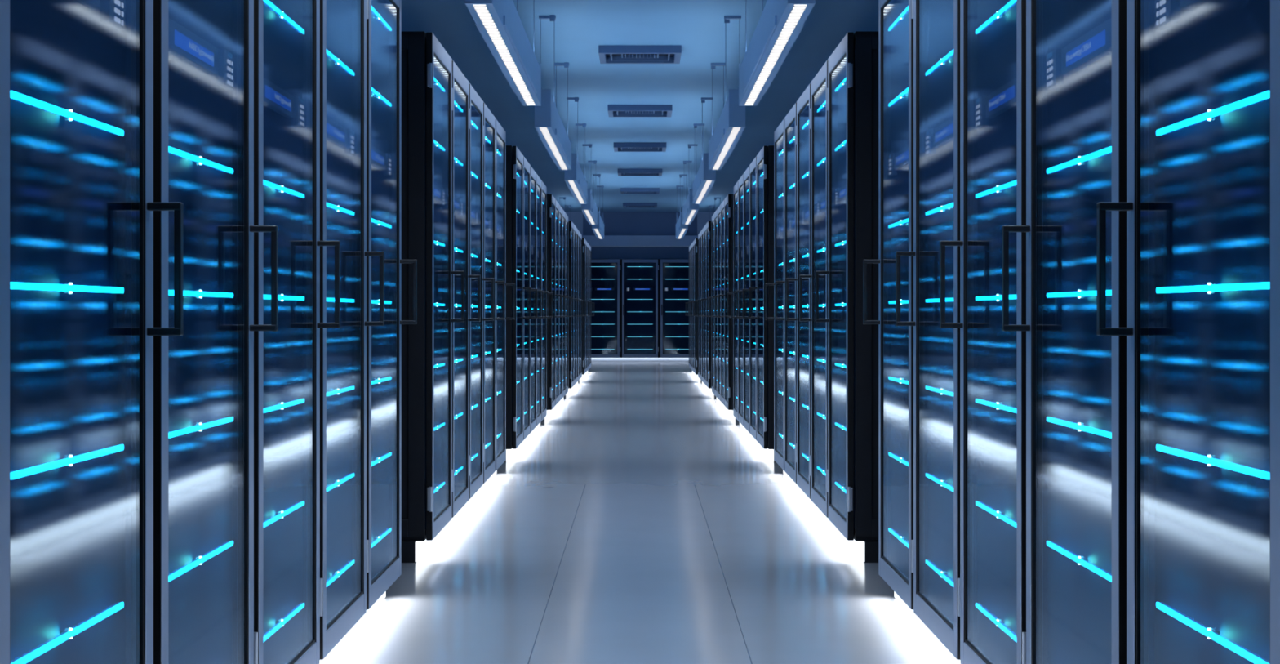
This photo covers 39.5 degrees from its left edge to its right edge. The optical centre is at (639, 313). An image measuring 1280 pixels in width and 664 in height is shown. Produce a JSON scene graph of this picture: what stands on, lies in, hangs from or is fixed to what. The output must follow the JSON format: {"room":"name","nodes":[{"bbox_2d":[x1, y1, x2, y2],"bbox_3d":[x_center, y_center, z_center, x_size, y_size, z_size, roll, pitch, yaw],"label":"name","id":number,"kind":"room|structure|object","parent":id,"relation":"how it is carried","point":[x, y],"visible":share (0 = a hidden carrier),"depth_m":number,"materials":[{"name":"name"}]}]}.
{"room":"server room","nodes":[
{"label":"server room","id":0,"kind":"room"},
{"bbox_2d":[325,361,954,663],"bbox_3d":[0.000,1.066,17.950,4.400,0.100,42.100,0,0,0],"label":"floor","id":1,"kind":"structure","parent":0,"point":[639,522],"depth_m":7.30,"materials":[{"name":"grey tile"}]},
{"bbox_2d":[0,0,183,663],"bbox_3d":[-1.321,-0.068,2.740,1.058,2.168,0.810,0,0,0],"label":"tall cabinet","id":2,"kind":"object","parent":1,"relation":"on","point":[77,206],"visible":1,"depth_m":2.81,"materials":[{"name":"glass"}]},
{"bbox_2d":[153,0,278,663],"bbox_3d":[-1.321,-0.068,3.550,1.058,2.168,0.810,0,0,0],"label":"tall cabinet","id":3,"kind":"object","parent":1,"relation":"on","point":[203,50],"visible":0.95,"depth_m":3.63,"materials":[{"name":"glass"}]},
{"bbox_2d":[253,0,340,663],"bbox_3d":[-1.321,-0.068,4.360,1.058,2.168,0.810,0,0,0],"label":"tall cabinet","id":4,"kind":"object","parent":1,"relation":"on","point":[286,33],"visible":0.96,"depth_m":4.50,"materials":[{"name":"glass"}]},
{"bbox_2d":[319,0,384,663],"bbox_3d":[-1.321,-0.068,5.170,1.058,2.168,0.810,0,0,0],"label":"tall cabinet","id":5,"kind":"object","parent":1,"relation":"on","point":[343,23],"visible":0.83,"depth_m":5.34,"materials":[{"name":"glass"}]},
{"bbox_2d":[319,631,348,663],"bbox_3d":[-0.913,0.973,5.170,0.007,0.079,0.810,0,0,0],"label":"light","id":6,"kind":"object","parent":5,"relation":"attached to","point":[322,661],"depth_m":5.33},
{"bbox_2d":[348,0,417,637],"bbox_3d":[-1.321,-0.068,5.980,1.058,2.168,0.810,0,0,0],"label":"tall cabinet","id":7,"kind":"object","parent":1,"relation":"on","point":[384,17],"visible":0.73,"depth_m":6.19,"materials":[{"name":"glass"}]},
{"bbox_2d":[348,591,385,637],"bbox_3d":[-0.913,0.973,5.980,0.007,0.079,0.810,0,0,0],"label":"light","id":8,"kind":"object","parent":7,"relation":"attached to","point":[368,611],"depth_m":5.94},
{"bbox_2d":[401,31,464,562],"bbox_3d":[-1.321,-0.068,7.690,1.058,2.168,0.810,0,0,0],"label":"tall cabinet","id":9,"kind":"object","parent":1,"relation":"on","point":[426,65],"visible":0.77,"depth_m":7.31,"materials":[{"name":"metal"}]},
{"bbox_2d":[415,533,439,561],"bbox_3d":[-0.913,0.973,7.690,0.007,0.079,0.810,0,0,0],"label":"light","id":10,"kind":"object","parent":9,"relation":"attached to","point":[422,546],"depth_m":7.41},
{"bbox_2d":[439,60,479,536],"bbox_3d":[-1.321,-0.068,8.500,1.058,2.168,0.810,0,0,0],"label":"tall cabinet","id":11,"kind":"object","parent":1,"relation":"on","point":[460,85],"visible":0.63,"depth_m":8.79,"materials":[{"name":"metal"}]},
{"bbox_2d":[439,512,457,536],"bbox_3d":[-0.913,0.973,8.500,0.007,0.079,0.810,0,0,0],"label":"light","id":12,"kind":"object","parent":11,"relation":"attached to","point":[455,516],"depth_m":8.48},
{"bbox_2d":[457,83,493,515],"bbox_3d":[-1.321,-0.068,9.310,1.058,2.168,0.810,0,0,0],"label":"tall cabinet","id":13,"kind":"object","parent":1,"relation":"on","point":[476,103],"visible":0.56,"depth_m":9.61,"materials":[{"name":"glass"}]},
{"bbox_2d":[457,496,472,515],"bbox_3d":[-0.913,0.973,9.310,0.007,0.079,0.810,0,0,0],"label":"light","id":14,"kind":"object","parent":13,"relation":"attached to","point":[463,508],"depth_m":9.27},
{"bbox_2d":[472,102,505,498],"bbox_3d":[-1.321,-0.068,10.120,1.058,2.168,0.810,0,0,0],"label":"tall cabinet","id":15,"kind":"object","parent":1,"relation":"on","point":[489,120],"visible":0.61,"depth_m":10.45,"materials":[{"name":"metal"}]},
{"bbox_2d":[472,482,485,498],"bbox_3d":[-0.913,0.973,10.120,0.007,0.079,0.810,0,0,0],"label":"light","id":16,"kind":"object","parent":15,"relation":"attached to","point":[484,484],"depth_m":10.10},
{"bbox_2d":[485,118,515,484],"bbox_3d":[-1.321,-0.068,10.930,1.058,2.168,0.810,0,0,0],"label":"tall cabinet","id":17,"kind":"object","parent":1,"relation":"on","point":[500,134],"visible":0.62,"depth_m":11.26,"materials":[{"name":"metal"}]},
{"bbox_2d":[504,145,531,462],"bbox_3d":[-1.321,-0.068,12.633,1.058,2.168,0.810,0,0,0],"label":"tall cabinet","id":18,"kind":"object","parent":1,"relation":"on","point":[514,157],"visible":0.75,"depth_m":12.25,"materials":[{"name":"metal"}]},
{"bbox_2d":[515,155,537,452],"bbox_3d":[-1.321,-0.068,13.443,1.058,2.168,0.810,0,0,0],"label":"tall cabinet","id":19,"kind":"object","parent":1,"relation":"on","point":[526,166],"visible":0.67,"depth_m":13.77,"materials":[{"name":"glass"}]},
{"bbox_2d":[522,165,542,444],"bbox_3d":[-1.321,-0.068,14.253,1.058,2.168,0.810,0,0,0],"label":"tall cabinet","id":20,"kind":"object","parent":1,"relation":"on","point":[533,175],"visible":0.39,"depth_m":14.58,"materials":[{"name":"metal"}]},
{"bbox_2d":[528,173,548,436],"bbox_3d":[-1.321,-0.068,15.063,1.058,2.168,0.810,0,0,0],"label":"tall cabinet","id":21,"kind":"object","parent":1,"relation":"on","point":[539,182],"visible":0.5,"depth_m":15.39,"materials":[{"name":"metal"}]},
{"bbox_2d":[534,181,552,430],"bbox_3d":[-1.321,-0.068,15.873,1.058,2.168,0.810,0,0,0],"label":"tall cabinet","id":22,"kind":"object","parent":1,"relation":"on","point":[544,187],"visible":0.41,"depth_m":16.20,"materials":[{"name":"metal"}]},
{"bbox_2d":[543,193,560,418],"bbox_3d":[-1.321,-0.068,17.576,1.058,2.168,0.810,0,0,0],"label":"tall cabinet","id":23,"kind":"object","parent":1,"relation":"on","point":[550,198],"visible":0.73,"depth_m":17.23,"materials":[{"name":"metal"}]},
{"bbox_2d":[549,199,564,413],"bbox_3d":[-1.321,-0.068,18.386,1.058,2.168,0.810,0,0,0],"label":"tall cabinet","id":24,"kind":"object","parent":1,"relation":"on","point":[557,204],"visible":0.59,"depth_m":18.72,"materials":[{"name":"metal"}]},
{"bbox_2d":[553,204,567,408],"bbox_3d":[-1.321,-0.068,19.196,1.058,2.168,0.810,0,0,0],"label":"tall cabinet","id":25,"kind":"object","parent":1,"relation":"on","point":[560,207],"visible":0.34,"depth_m":19.52,"materials":[{"name":"metal"}]},
{"bbox_2d":[557,208,570,404],"bbox_3d":[-1.321,-0.068,20.006,1.058,2.168,0.810,0,0,0],"label":"tall cabinet","id":26,"kind":"object","parent":1,"relation":"on","point":[563,211],"visible":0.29,"depth_m":20.33,"materials":[{"name":"metal"}]},
{"bbox_2d":[560,213,573,400],"bbox_3d":[-1.321,-0.068,20.816,1.058,2.168,0.810,0,0,0],"label":"tall cabinet","id":27,"kind":"object","parent":1,"relation":"on","point":[566,215],"visible":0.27,"depth_m":21.15,"materials":[{"name":"metal"}]},
{"bbox_2d":[565,220,577,395],"bbox_3d":[-1.321,-0.068,22.519,1.058,2.168,0.810,0,0,0],"label":"tall cabinet","id":28,"kind":"object","parent":1,"relation":"on","point":[571,225],"visible":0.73,"depth_m":22.17,"materials":[{"name":"metal"}]},
{"bbox_2d":[568,224,580,391],"bbox_3d":[-1.321,-0.068,23.329,1.058,2.168,0.810,0,0,0],"label":"tall cabinet","id":29,"kind":"object","parent":1,"relation":"on","point":[575,227],"visible":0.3,"depth_m":23.66,"materials":[{"name":"metal"}]},
{"bbox_2d":[571,227,582,389],"bbox_3d":[-1.321,-0.068,24.139,1.058,2.168,0.810,0,0,0],"label":"tall cabinet","id":30,"kind":"object","parent":1,"relation":"on","point":[576,228],"visible":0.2,"depth_m":24.47,"materials":[{"name":"metal"}]},
{"bbox_2d":[573,230,584,386],"bbox_3d":[-1.321,-0.068,24.949,1.058,2.168,0.810,0,0,0],"label":"tall cabinet","id":31,"kind":"object","parent":1,"relation":"on","point":[579,233],"visible":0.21,"depth_m":25.27,"materials":[{"name":"metal"}]},
{"bbox_2d":[576,233,586,383],"bbox_3d":[-1.321,-0.068,25.759,1.058,2.168,0.810,0,0,0],"label":"tall cabinet","id":32,"kind":"object","parent":1,"relation":"on","point":[580,233],"visible":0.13,"depth_m":26.09,"materials":[{"name":"metal"}]},
{"bbox_2d":[578,237,589,380],"bbox_3d":[-1.321,-0.068,27.462,1.058,2.168,0.810,0,0,0],"label":"tall cabinet","id":33,"kind":"object","parent":1,"relation":"on","point":[583,238],"visible":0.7,"depth_m":27.13,"materials":[{"name":"metal"}]},
{"bbox_2d":[582,240,591,377],"bbox_3d":[-1.321,-0.068,28.272,1.058,2.168,0.810,0,0,0],"label":"tall cabinet","id":34,"kind":"object","parent":1,"relation":"on","point":[585,240],"visible":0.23,"depth_m":28.59,"materials":[{"name":"metal"}]},
{"bbox_2d":[583,242,591,375],"bbox_3d":[-1.321,-0.068,29.082,1.058,2.168,0.810,0,0,0],"label":"tall cabinet","id":35,"kind":"object","parent":1,"relation":"on","point":[587,242],"visible":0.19,"depth_m":29.40,"materials":[{"name":"metal"}]},
{"bbox_2d":[585,244,593,373],"bbox_3d":[-1.321,-0.068,29.892,1.058,2.168,0.810,0,0,0],"label":"tall cabinet","id":36,"kind":"object","parent":1,"relation":"on","point":[588,245],"visible":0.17,"depth_m":30.22,"materials":[{"name":"metal"}]},
{"bbox_2d":[591,258,621,361],"bbox_3d":[-0.810,-0.068,38.271,0.810,2.168,1.058,0,0,0],"label":"tall cabinet","id":37,"kind":"object","parent":1,"relation":"on","point":[606,273],"visible":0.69,"depth_m":37.84,"materials":[{"name":"metal"}]},
{"bbox_2d":[621,258,658,361],"bbox_3d":[0.000,-0.068,38.271,0.810,2.168,1.058,0,0,0],"label":"tall cabinet","id":38,"kind":"object","parent":1,"relation":"on","point":[639,277],"visible":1,"depth_m":37.84,"materials":[{"name":"metal"}]},
{"bbox_2d":[658,258,688,361],"bbox_3d":[0.810,-0.068,38.271,0.810,2.168,1.058,0,0,0],"label":"tall cabinet","id":39,"kind":"object","parent":1,"relation":"on","point":[673,273],"visible":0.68,"depth_m":37.84,"materials":[{"name":"metal"}]},
{"bbox_2d":[686,244,694,373],"bbox_3d":[1.321,-0.068,29.892,1.058,2.168,0.810,0,0,0],"label":"tall cabinet","id":40,"kind":"object","parent":1,"relation":"on","point":[691,245],"visible":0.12,"depth_m":30.22,"materials":[{"name":"metal"}]},
{"bbox_2d":[688,242,696,375],"bbox_3d":[1.321,-0.068,29.082,1.058,2.168,0.810,0,0,0],"label":"tall cabinet","id":41,"kind":"object","parent":1,"relation":"on","point":[692,242],"visible":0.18,"depth_m":29.40,"materials":[{"name":"metal"}]},
{"bbox_2d":[688,240,697,377],"bbox_3d":[1.321,-0.068,28.272,1.058,2.168,0.810,0,0,0],"label":"tall cabinet","id":42,"kind":"object","parent":1,"relation":"on","point":[694,240],"visible":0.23,"depth_m":28.59,"materials":[{"name":"metal"}]},
{"bbox_2d":[690,237,701,380],"bbox_3d":[1.321,-0.068,27.462,1.058,2.168,0.810,0,0,0],"label":"tall cabinet","id":43,"kind":"object","parent":1,"relation":"on","point":[696,238],"visible":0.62,"depth_m":27.13,"materials":[{"name":"metal"}]},
{"bbox_2d":[693,233,703,383],"bbox_3d":[1.321,-0.068,25.759,1.058,2.168,0.810,0,0,0],"label":"tall cabinet","id":44,"kind":"object","parent":1,"relation":"on","point":[699,233],"visible":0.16,"depth_m":26.09,"materials":[{"name":"metal"}]},
{"bbox_2d":[695,230,706,386],"bbox_3d":[1.321,-0.068,24.949,1.058,2.168,0.810,0,0,0],"label":"tall cabinet","id":45,"kind":"object","parent":1,"relation":"on","point":[700,233],"visible":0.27,"depth_m":25.27,"materials":[{"name":"metal"}]},
{"bbox_2d":[697,227,708,389],"bbox_3d":[1.321,-0.068,24.139,1.058,2.168,0.810,0,0,0],"label":"tall cabinet","id":46,"kind":"object","parent":1,"relation":"on","point":[703,228],"visible":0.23,"depth_m":24.47,"materials":[{"name":"metal"}]},
{"bbox_2d":[699,224,711,391],"bbox_3d":[1.321,-0.068,23.329,1.058,2.168,0.810,0,0,0],"label":"tall cabinet","id":47,"kind":"object","parent":1,"relation":"on","point":[704,227],"visible":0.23,"depth_m":23.66,"materials":[{"name":"metal"}]},
{"bbox_2d":[702,220,714,395],"bbox_3d":[1.321,-0.068,22.519,1.058,2.168,0.810,0,0,0],"label":"tall cabinet","id":48,"kind":"object","parent":1,"relation":"on","point":[708,225],"visible":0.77,"depth_m":22.17,"materials":[{"name":"metal"}]},
{"bbox_2d":[706,213,719,400],"bbox_3d":[1.321,-0.068,20.816,1.058,2.168,0.810,0,0,0],"label":"tall cabinet","id":49,"kind":"object","parent":1,"relation":"on","point":[713,215],"visible":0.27,"depth_m":21.15,"materials":[{"name":"metal"}]},
{"bbox_2d":[709,208,722,404],"bbox_3d":[1.321,-0.068,20.006,1.058,2.168,0.810,0,0,0],"label":"tall cabinet","id":50,"kind":"object","parent":1,"relation":"on","point":[716,211],"visible":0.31,"depth_m":20.33,"materials":[{"name":"metal"}]},
{"bbox_2d":[712,204,726,408],"bbox_3d":[1.321,-0.068,19.196,1.058,2.168,0.810,0,0,0],"label":"tall cabinet","id":51,"kind":"object","parent":1,"relation":"on","point":[719,207],"visible":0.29,"depth_m":19.52,"materials":[{"name":"metal"}]},
{"bbox_2d":[715,199,730,413],"bbox_3d":[1.321,-0.068,18.386,1.058,2.168,0.810,0,0,0],"label":"tall cabinet","id":52,"kind":"object","parent":1,"relation":"on","point":[722,204],"visible":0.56,"depth_m":18.72,"materials":[{"name":"metal"}]},
{"bbox_2d":[719,193,736,418],"bbox_3d":[1.321,-0.068,17.576,1.058,2.168,0.810,0,0,0],"label":"tall cabinet","id":53,"kind":"object","parent":1,"relation":"on","point":[729,198],"visible":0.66,"depth_m":17.23,"materials":[{"name":"metal"}]},
{"bbox_2d":[727,181,745,430],"bbox_3d":[1.321,-0.068,15.873,1.058,2.168,0.810,0,0,0],"label":"tall cabinet","id":54,"kind":"object","parent":1,"relation":"on","point":[735,187],"visible":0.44,"depth_m":16.20,"materials":[{"name":"metal"}]},
{"bbox_2d":[731,173,751,436],"bbox_3d":[1.321,-0.068,15.063,1.058,2.168,0.810,0,0,0],"label":"tall cabinet","id":55,"kind":"object","parent":1,"relation":"on","point":[740,182],"visible":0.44,"depth_m":15.39,"materials":[{"name":"metal"}]},
{"bbox_2d":[737,165,757,444],"bbox_3d":[1.321,-0.068,14.253,1.058,2.168,0.810,0,0,0],"label":"tall cabinet","id":56,"kind":"object","parent":1,"relation":"on","point":[746,174],"visible":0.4,"depth_m":14.58,"materials":[{"name":"metal"}]},
{"bbox_2d":[742,155,764,452],"bbox_3d":[1.321,-0.068,13.443,1.058,2.168,0.810,0,0,0],"label":"tall cabinet","id":57,"kind":"object","parent":1,"relation":"on","point":[753,166],"visible":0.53,"depth_m":13.77,"materials":[{"name":"glass"}]},
{"bbox_2d":[748,145,775,462],"bbox_3d":[1.321,-0.068,12.633,1.058,2.168,0.810,0,0,0],"label":"tall cabinet","id":58,"kind":"object","parent":1,"relation":"on","point":[765,157],"visible":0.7,"depth_m":12.25,"materials":[{"name":"metal"}]},
{"bbox_2d":[764,118,794,484],"bbox_3d":[1.321,-0.068,10.930,1.058,2.168,0.810,0,0,0],"label":"tall cabinet","id":59,"kind":"object","parent":1,"relation":"on","point":[779,134],"visible":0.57,"depth_m":11.26,"materials":[{"name":"glass"}]},
{"bbox_2d":[774,102,807,498],"bbox_3d":[1.321,-0.068,10.120,1.058,2.168,0.810,0,0,0],"label":"tall cabinet","id":60,"kind":"object","parent":1,"relation":"on","point":[790,120],"visible":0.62,"depth_m":10.44,"materials":[{"name":"glass"}]},
{"bbox_2d":[794,482,807,498],"bbox_3d":[0.913,0.973,10.120,0.007,0.079,0.810,0,0,0],"label":"light","id":61,"kind":"object","parent":60,"relation":"attached to","point":[795,484],"depth_m":10.10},
{"bbox_2d":[786,83,822,515],"bbox_3d":[1.321,-0.068,9.310,1.058,2.168,0.810,0,0,0],"label":"tall cabinet","id":62,"kind":"object","parent":1,"relation":"on","point":[803,103],"visible":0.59,"depth_m":9.63,"materials":[{"name":"glass"}]},
{"bbox_2d":[807,496,822,515],"bbox_3d":[0.913,0.973,9.310,0.007,0.079,0.810,0,0,0],"label":"light","id":63,"kind":"object","parent":62,"relation":"attached to","point":[816,508],"depth_m":9.27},
{"bbox_2d":[800,60,840,536],"bbox_3d":[1.321,-0.068,8.500,1.058,2.168,0.810,0,0,0],"label":"tall cabinet","id":64,"kind":"object","parent":1,"relation":"on","point":[819,85],"visible":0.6,"depth_m":8.82,"materials":[{"name":"glass"}]},
{"bbox_2d":[822,512,840,536],"bbox_3d":[0.913,0.973,8.500,0.007,0.079,0.810,0,0,0],"label":"light","id":65,"kind":"object","parent":64,"relation":"attached to","point":[824,516],"depth_m":8.48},
{"bbox_2d":[815,31,878,562],"bbox_3d":[1.321,-0.068,7.690,1.058,2.168,0.810,0,0,0],"label":"tall cabinet","id":66,"kind":"object","parent":1,"relation":"on","point":[853,65],"visible":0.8,"depth_m":7.31,"materials":[{"name":"metal"}]},
{"bbox_2d":[840,533,864,561],"bbox_3d":[0.913,0.973,7.690,0.007,0.079,0.810,0,0,0],"label":"light","id":67,"kind":"object","parent":66,"relation":"attached to","point":[857,546],"depth_m":7.41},
{"bbox_2d":[862,0,931,637],"bbox_3d":[1.321,-0.068,5.980,1.058,2.168,0.810,0,0,0],"label":"tall cabinet","id":68,"kind":"object","parent":1,"relation":"on","point":[895,17],"visible":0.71,"depth_m":6.17,"materials":[{"name":"glass"}]},
{"bbox_2d":[894,591,931,637],"bbox_3d":[0.913,0.973,5.980,0.007,0.079,0.810,0,0,0],"label":"light","id":69,"kind":"object","parent":68,"relation":"attached to","point":[911,611],"depth_m":5.94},
{"bbox_2d":[895,0,960,663],"bbox_3d":[1.321,-0.068,5.170,1.058,2.168,0.810,0,0,0],"label":"tall cabinet","id":70,"kind":"object","parent":1,"relation":"on","point":[936,23],"visible":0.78,"depth_m":5.32,"materials":[{"name":"metal"}]},
{"bbox_2d":[931,631,960,663],"bbox_3d":[0.913,0.973,5.170,0.007,0.079,0.810,0,0,0],"label":"light","id":71,"kind":"object","parent":70,"relation":"attached to","point":[956,661],"depth_m":5.33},
{"bbox_2d":[939,0,1026,663],"bbox_3d":[1.321,-0.068,4.360,1.058,2.168,0.810,0,0,0],"label":"tall cabinet","id":72,"kind":"object","parent":1,"relation":"on","point":[993,33],"visible":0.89,"depth_m":4.50,"materials":[{"name":"glass"}]},
{"bbox_2d":[1001,0,1126,663],"bbox_3d":[1.321,-0.068,3.550,1.058,2.168,0.810,0,0,0],"label":"tall cabinet","id":73,"kind":"object","parent":1,"relation":"on","point":[1076,50],"visible":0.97,"depth_m":3.65,"materials":[{"name":"glass"}]},
{"bbox_2d":[1096,0,1279,663],"bbox_3d":[1.321,-0.068,2.740,1.058,2.168,0.810,0,0,0],"label":"tall cabinet","id":74,"kind":"object","parent":1,"relation":"on","point":[1202,206],"visible":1,"depth_m":2.81,"materials":[{"name":"glass"}]},
{"bbox_2d":[401,0,878,212],"bbox_3d":[0.000,-2.220,17.950,4.400,0.100,42.100,0,0,0],"label":"ceiling","id":75,"kind":"structure","parent":0,"point":[580,27],"depth_m":16.44,"materials":[{"name":"blue paint"}]},
{"bbox_2d":[464,0,541,106],"bbox_3d":[-0.676,-1.731,9.310,0.136,0.878,3.680,0,0,0],"label":"hanging lamp","id":76,"kind":"object","parent":75,"relation":"hanging from","point":[498,22],"visible":1,"depth_m":8.93,"materials":[{"name":"paint"}]},
{"bbox_2d":[475,7,529,94],"bbox_3d":[-0.676,-1.302,9.310,0.053,0.002,3.618,0,0,0],"label":"diffuser","id":77,"kind":"object","parent":76,"relation":"attached to","point":[486,19],"depth_m":8.76,"materials":[{"name":"plastic"}]},
{"bbox_2d":[475,15,537,93],"bbox_3d":[-0.676,-1.325,9.310,0.136,0.044,2.500,0,0,0],"label":"housing","id":78,"kind":"object","parent":76,"relation":"on","point":[502,42],"depth_m":9.02,"materials":[{"name":"paint"}]},
{"bbox_2d":[534,14,571,169],"bbox_3d":[-0.676,-1.731,14.253,0.136,0.878,3.680,0,0,0],"label":"hanging lamp","id":79,"kind":"object","parent":75,"relation":"hanging from","point":[548,125],"visible":0.96,"depth_m":13.22,"materials":[{"name":"metal"}]},
{"bbox_2d":[537,128,569,163],"bbox_3d":[-0.676,-1.325,14.253,0.136,0.044,2.500,0,0,0],"label":"housing","id":80,"kind":"object","parent":79,"relation":"on","point":[554,144],"depth_m":14.04,"materials":[{"name":"paint"}]},
{"bbox_2d":[539,127,568,169],"bbox_3d":[-0.676,-1.296,14.253,0.054,0.008,3.580,0,0,0],"label":"diffuser","id":81,"kind":"object","parent":79,"relation":"attached to","point":[550,138],"depth_m":13.88,"materials":[{"name":"plastic"}]},
{"bbox_2d":[564,97,587,203],"bbox_3d":[-0.676,-1.731,19.196,0.136,0.878,3.680,0,0,0],"label":"hanging lamp","id":82,"kind":"object","parent":75,"relation":"hanging from","point":[575,181],"visible":0.94,"depth_m":18.31,"materials":[{"name":"paint"}]},
{"bbox_2d":[565,179,586,199],"bbox_3d":[-0.676,-1.325,19.196,0.136,0.044,2.500,0,0,0],"label":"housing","id":83,"kind":"object","parent":82,"relation":"on","point":[578,191],"depth_m":19.07,"materials":[{"name":"paint"}]},
{"bbox_2d":[568,180,584,203],"bbox_3d":[-0.676,-1.296,19.196,0.054,0.008,3.580,0,0,0],"label":"diffuser","id":84,"kind":"object","parent":82,"relation":"attached to","point":[575,187],"depth_m":18.85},
{"bbox_2d":[581,144,597,224],"bbox_3d":[-0.676,-1.731,24.139,0.136,0.878,3.680,0,0,0],"label":"hanging lamp","id":85,"kind":"object","parent":75,"relation":"hanging from","point":[589,210],"visible":0.94,"depth_m":23.12,"materials":[{"name":"metal"}]},
{"bbox_2d":[582,208,597,222],"bbox_3d":[-0.676,-1.325,24.139,0.136,0.044,2.500,0,0,0],"label":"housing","id":86,"kind":"object","parent":85,"relation":"on","point":[590,216],"depth_m":23.99,"materials":[{"name":"paint"}]},
{"bbox_2d":[591,173,604,239],"bbox_3d":[-0.676,-1.731,29.082,0.136,0.878,3.680,0,0,0],"label":"hanging lamp","id":87,"kind":"object","parent":75,"relation":"hanging from","point":[598,229],"visible":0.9,"depth_m":28.37,"materials":[{"name":"paint"}]},
{"bbox_2d":[598,45,681,63],"bbox_3d":[0.000,-2.139,14.760,0.670,0.062,0.620,0,0,0],"label":"ceiling vent","id":88,"kind":"object","parent":75,"relation":"in","point":[607,54],"visible":1,"depth_m":14.68,"materials":[{"name":"metal"}]},
{"bbox_2d":[608,104,671,117],"bbox_3d":[0.000,-2.139,18.860,0.670,0.062,0.620,0,0,0],"label":"ceiling vent","id":89,"kind":"object","parent":75,"relation":"in","point":[614,110],"visible":1,"depth_m":18.55,"materials":[{"name":"metal"}]},
{"bbox_2d":[613,142,666,151],"bbox_3d":[0.000,-2.139,22.960,0.670,0.062,0.620,0,0,0],"label":"ceiling vent","id":90,"kind":"object","parent":75,"relation":"in","point":[618,147],"visible":1,"depth_m":22.65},
{"bbox_2d":[617,168,662,176],"bbox_3d":[0.000,-2.139,27.060,0.670,0.062,0.620,0,0,0],"label":"ceiling vent","id":91,"kind":"object","parent":75,"relation":"in","point":[621,172],"visible":1,"depth_m":26.75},
{"bbox_2d":[620,187,659,194],"bbox_3d":[0.000,-2.139,31.160,0.670,0.062,0.620,0,0,0],"label":"ceiling vent","id":92,"kind":"object","parent":75,"relation":"in","point":[623,190],"visible":1,"depth_m":30.85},
{"bbox_2d":[675,174,688,239],"bbox_3d":[0.676,-1.731,29.082,0.136,0.878,3.680,0,0,0],"label":"hanging lamp","id":93,"kind":"object","parent":75,"relation":"hanging from","point":[681,229],"visible":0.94,"depth_m":28.37,"materials":[{"name":"paint"}]},
{"bbox_2d":[682,144,698,224],"bbox_3d":[0.676,-1.731,24.139,0.136,0.878,3.680,0,0,0],"label":"hanging lamp","id":94,"kind":"object","parent":75,"relation":"hanging from","point":[690,210],"visible":0.89,"depth_m":23.11,"materials":[{"name":"paint"}]},
{"bbox_2d":[682,208,697,222],"bbox_3d":[0.676,-1.325,24.139,0.136,0.044,2.500,0,0,0],"label":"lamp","id":95,"kind":"object","parent":94,"relation":"on","point":[687,216],"depth_m":23.99,"materials":[{"name":"paint"}]},
{"bbox_2d":[692,97,715,203],"bbox_3d":[0.676,-1.731,19.196,0.136,0.878,3.680,0,0,0],"label":"hanging lamp","id":96,"kind":"object","parent":75,"relation":"hanging from","point":[704,181],"visible":0.9,"depth_m":18.31,"materials":[{"name":"metal"}]},
{"bbox_2d":[693,179,714,199],"bbox_3d":[0.676,-1.325,19.196,0.136,0.044,2.500,0,0,0],"label":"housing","id":97,"kind":"object","parent":96,"relation":"on","point":[701,191],"depth_m":19.07,"materials":[{"name":"paint"}]},
{"bbox_2d":[695,180,711,203],"bbox_3d":[0.676,-1.296,19.196,0.054,0.008,3.580,0,0,0],"label":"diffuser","id":98,"kind":"object","parent":96,"relation":"attached to","point":[704,187],"depth_m":18.85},
{"bbox_2d":[708,15,745,169],"bbox_3d":[0.676,-1.731,14.253,0.136,0.878,3.680,0,0,0],"label":"hanging lamp","id":99,"kind":"object","parent":75,"relation":"hanging from","point":[731,125],"visible":0.94,"depth_m":13.22,"materials":[{"name":"metal"}]},
{"bbox_2d":[710,128,742,163],"bbox_3d":[0.676,-1.325,14.253,0.136,0.044,2.500,0,0,0],"label":"housing","id":100,"kind":"object","parent":99,"relation":"on","point":[725,144],"depth_m":14.04,"materials":[{"name":"paint"}]},
{"bbox_2d":[711,127,740,169],"bbox_3d":[0.676,-1.296,14.253,0.054,0.008,3.580,0,0,0],"label":"diffuser","id":101,"kind":"object","parent":99,"relation":"attached to","point":[729,138],"depth_m":13.88,"materials":[{"name":"plastic"}]},
{"bbox_2d":[738,0,815,106],"bbox_3d":[0.676,-1.731,9.310,0.136,0.878,3.680,0,0,0],"label":"hanging lamp","id":102,"kind":"object","parent":75,"relation":"hanging from","point":[781,22],"visible":1,"depth_m":8.93,"materials":[{"name":"paint"}]},
{"bbox_2d":[742,15,804,93],"bbox_3d":[0.676,-1.325,9.310,0.136,0.044,2.500,0,0,0],"label":"housing","id":103,"kind":"object","parent":102,"relation":"on","point":[777,42],"depth_m":9.02,"materials":[{"name":"paint"}]},
{"bbox_2d":[750,7,804,94],"bbox_3d":[0.676,-1.302,9.310,0.053,0.002,3.618,0,0,0],"label":"diffuser","id":104,"kind":"object","parent":102,"relation":"attached to","point":[793,19],"depth_m":8.76,"materials":[{"name":"plastic"}]},
{"bbox_2d":[582,212,697,259],"bbox_3d":[0.000,-1.671,38.525,4.200,0.998,0.750,0,0,0],"label":"wall","id":105,"kind":"structure","parent":0,"point":[615,223],"depth_m":38.15,"materials":[{"name":"blue paint"}]},
{"bbox_2d":[565,211,582,235],"bbox_3d":[-1.660,-1.917,38.100,0.880,0.506,0.100,0,0,0],"label":"trim","id":106,"kind":"structure","parent":105,"relation":"attached to","point":[576,217],"depth_m":38.05,"materials":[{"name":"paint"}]},
{"bbox_2d":[582,235,697,245],"bbox_3d":[0.000,-1.552,38.075,4.200,0.225,0.150,0,0,0],"label":"trim","id":107,"kind":"structure","parent":105,"relation":"attached to","point":[608,240],"depth_m":38.00,"materials":[{"name":"blue paint"}]},
{"bbox_2d":[697,211,714,235],"bbox_3d":[1.660,-1.917,38.100,0.880,0.506,0.100,0,0,0],"label":"wall","id":108,"kind":"structure","parent":105,"relation":"attached to","point":[703,217],"depth_m":38.05,"materials":[{"name":"blue paint"}]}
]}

